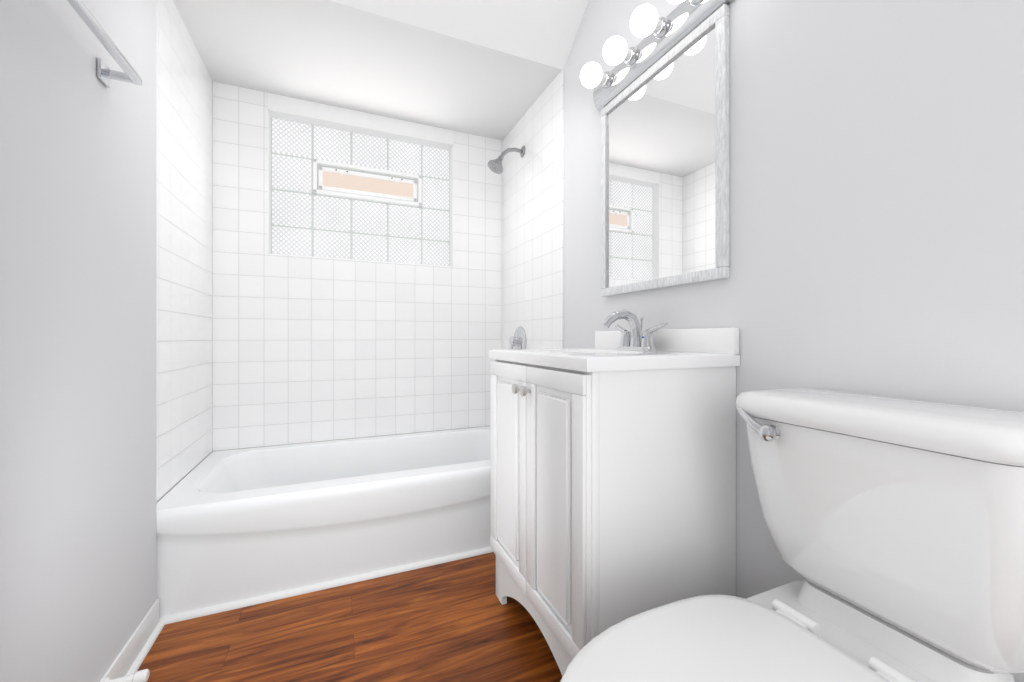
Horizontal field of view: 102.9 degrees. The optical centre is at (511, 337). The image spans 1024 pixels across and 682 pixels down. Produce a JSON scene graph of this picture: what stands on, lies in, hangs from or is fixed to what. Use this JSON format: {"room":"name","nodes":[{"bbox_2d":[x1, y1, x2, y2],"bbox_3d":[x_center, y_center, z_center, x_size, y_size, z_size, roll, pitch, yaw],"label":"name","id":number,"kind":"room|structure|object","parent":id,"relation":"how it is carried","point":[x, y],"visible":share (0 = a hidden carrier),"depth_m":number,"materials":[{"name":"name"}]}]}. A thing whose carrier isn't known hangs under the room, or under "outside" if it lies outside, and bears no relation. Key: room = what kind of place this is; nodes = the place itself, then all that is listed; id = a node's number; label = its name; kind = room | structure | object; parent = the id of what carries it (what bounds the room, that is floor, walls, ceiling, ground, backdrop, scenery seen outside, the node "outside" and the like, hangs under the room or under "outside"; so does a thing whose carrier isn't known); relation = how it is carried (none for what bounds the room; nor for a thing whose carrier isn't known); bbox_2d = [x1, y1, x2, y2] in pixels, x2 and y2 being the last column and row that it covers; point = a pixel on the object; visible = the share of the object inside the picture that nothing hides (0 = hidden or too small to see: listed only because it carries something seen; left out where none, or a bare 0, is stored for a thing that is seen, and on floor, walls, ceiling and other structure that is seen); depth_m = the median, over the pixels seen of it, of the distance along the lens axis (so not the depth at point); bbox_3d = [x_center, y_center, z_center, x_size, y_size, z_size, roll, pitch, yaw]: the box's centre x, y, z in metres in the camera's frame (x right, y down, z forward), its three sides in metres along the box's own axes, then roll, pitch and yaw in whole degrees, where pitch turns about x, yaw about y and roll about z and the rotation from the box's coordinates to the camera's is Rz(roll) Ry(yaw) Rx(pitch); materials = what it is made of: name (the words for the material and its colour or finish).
{"room":"bathroom","nodes":[
{"label":"bathroom","id":0,"kind":"room"},
{"bbox_2d":[0,0,156,681],"bbox_3d":[-0.756,-0.420,0.235,0.152,2.670,2.233,0,0,-23],"label":"wall","id":1,"kind":"structure","parent":0,"point":[78,367],"depth_m":0.89,"materials":[{"name":"white paint"}]},
{"bbox_2d":[67,0,141,87],"bbox_3d":[-0.843,-0.642,0.724,0.074,0.048,0.658,0,0,-23],"label":"towel rail","id":2,"kind":"object","parent":1,"relation":"attached to","point":[105,74],"visible":1,"depth_m":0.93,"materials":[{"name":"silver metal"}]},
{"bbox_2d":[104,669,149,681],"bbox_3d":[-0.949,0.847,1.004,0.082,0.034,0.034,0,0,-23],"label":"door stop","id":3,"kind":"object","parent":1,"relation":"attached to","point":[141,675],"visible":1,"depth_m":1.00,"materials":[{"name":"white plastic"}]},
{"bbox_2d":[100,599,164,681],"bbox_3d":[-0.679,0.878,0.267,0.028,0.102,2.231,0,0,-23],"label":"baseboard","id":4,"kind":"structure","parent":1,"relation":"attached to","point":[131,656],"depth_m":1.15,"materials":[{"name":"white wood"}]},
{"bbox_2d":[157,0,212,501],"bbox_3d":[-1.399,-0.190,1.696,0.120,2.210,0.975,0,0,-23],"label":"tiled wall","id":5,"kind":"structure","parent":0,"point":[184,265],"depth_m":1.60,"materials":[{"name":"white tile"}]},
{"bbox_2d":[137,552,562,681],"bbox_3d":[-0.179,0.940,0.943,1.770,0.050,3.320,0,0,-23],"label":"floor","id":6,"kind":"structure","parent":0,"point":[454,621],"depth_m":1.24,"materials":[{"name":"brown wood"}]},
{"bbox_2d":[157,426,492,623],"bbox_3d":[-0.607,0.743,1.928,1.514,0.376,0.766,0,0,-23],"label":"bathtub","id":7,"kind":"object","parent":6,"relation":"on","point":[239,528],"visible":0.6,"depth_m":1.54,"materials":[{"name":"white ceramic"}]},
{"bbox_2d":[489,309,739,675],"bbox_3d":[0.243,0.413,1.254,0.500,1.004,0.624,0,0,-23],"label":"bathroom vanity","id":8,"kind":"object","parent":6,"relation":"on","point":[612,478],"visible":0.94,"depth_m":1.00,"materials":[{"name":"white wood"}]},
{"bbox_2d":[560,388,1023,681],"bbox_3d":[0.394,0.512,0.600,0.714,0.806,0.418,0,0,-23],"label":"toilet","id":9,"kind":"object","parent":6,"relation":"on","point":[895,526],"visible":1,"depth_m":0.63,"materials":[{"name":"white ceramic"}]},
{"bbox_2d":[213,82,502,450],"bbox_3d":[-0.798,-0.190,2.375,1.520,2.210,0.200,0,0,-23],"label":"wall","id":10,"kind":"structure","parent":0,"point":[359,349],"depth_m":2.21,"materials":[{"name":"tile"}]},
{"bbox_2d":[271,117,448,265],"bbox_3d":[-0.835,-0.793,2.352,0.959,0.732,0.088,0,0,-23],"label":"window","id":11,"kind":"structure","parent":10,"relation":"in","point":[336,193],"depth_m":2.30,"materials":[{"name":"grey"}]},
{"bbox_2d":[268,93,452,143],"bbox_3d":[-0.838,-1.229,2.358,0.967,0.132,0.200,0,0,-23],"label":"wall","id":12,"kind":"structure","parent":0,"point":[326,112],"depth_m":2.24,"materials":[{"name":"white paint"}]},
{"bbox_2d":[173,0,561,140],"bbox_3d":[-0.651,-1.295,2.032,1.760,0.100,0.945,0,0,-23],"label":"ceiling","id":13,"kind":"structure","parent":0,"point":[328,52],"depth_m":1.86,"materials":[{"name":"white paint"}]},
{"bbox_2d":[329,0,588,69],"bbox_3d":[-0.354,-1.525,1.338,1.760,0.560,0.565,0,0,-23],"label":"ceiling slope","id":14,"kind":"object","parent":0,"point":[543,31],"visible":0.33,"depth_m":1.69,"materials":[{"name":"white paint"}]},
{"bbox_2d":[503,70,563,348],"bbox_3d":[0.103,-0.190,2.355,0.120,2.210,0.945,0,0,-23],"label":"tiled wall","id":15,"kind":"structure","parent":0,"point":[533,242],"depth_m":2.14,"materials":[{"name":"white tile"}]},
{"bbox_2d":[488,146,524,173],"bbox_3d":[-0.034,-0.990,2.256,0.209,0.174,0.092,0,0,-23],"label":"shower head","id":16,"kind":"object","parent":15,"relation":"attached to","point":[495,166],"visible":1,"depth_m":2.24},
{"bbox_2d":[509,326,525,348],"bbox_3d":[-0.022,0.185,2.304,0.150,0.496,0.170,0,0,-23],"label":"tub valve","id":17,"kind":"object","parent":15,"relation":"attached to","point":[517,340],"visible":0.58,"depth_m":2.30,"materials":[{"name":"silver metal"}]},
{"bbox_2d":[564,0,1023,681],"bbox_3d":[0.736,-0.420,0.885,0.112,2.670,2.255,0,0,-23],"label":"wall","id":18,"kind":"structure","parent":0,"point":[876,196],"depth_m":0.84,"materials":[{"name":"white paint"}]},
{"bbox_2d":[580,0,733,112],"bbox_3d":[0.405,-0.954,1.319,0.151,0.120,0.602,0,0,-23],"label":"sconce","id":19,"kind":"object","parent":18,"relation":"attached to","point":[674,27],"visible":1,"depth_m":1.32,"materials":[{"name":"silver metal"}]},
{"bbox_2d":[601,4,729,296],"bbox_3d":[0.466,-0.524,1.345,0.021,0.731,0.556,0,0,-23],"label":"mirror","id":20,"kind":"object","parent":18,"relation":"attached to","point":[665,170],"visible":1,"depth_m":1.27,"materials":[{"name":"white wood"}]}
]}

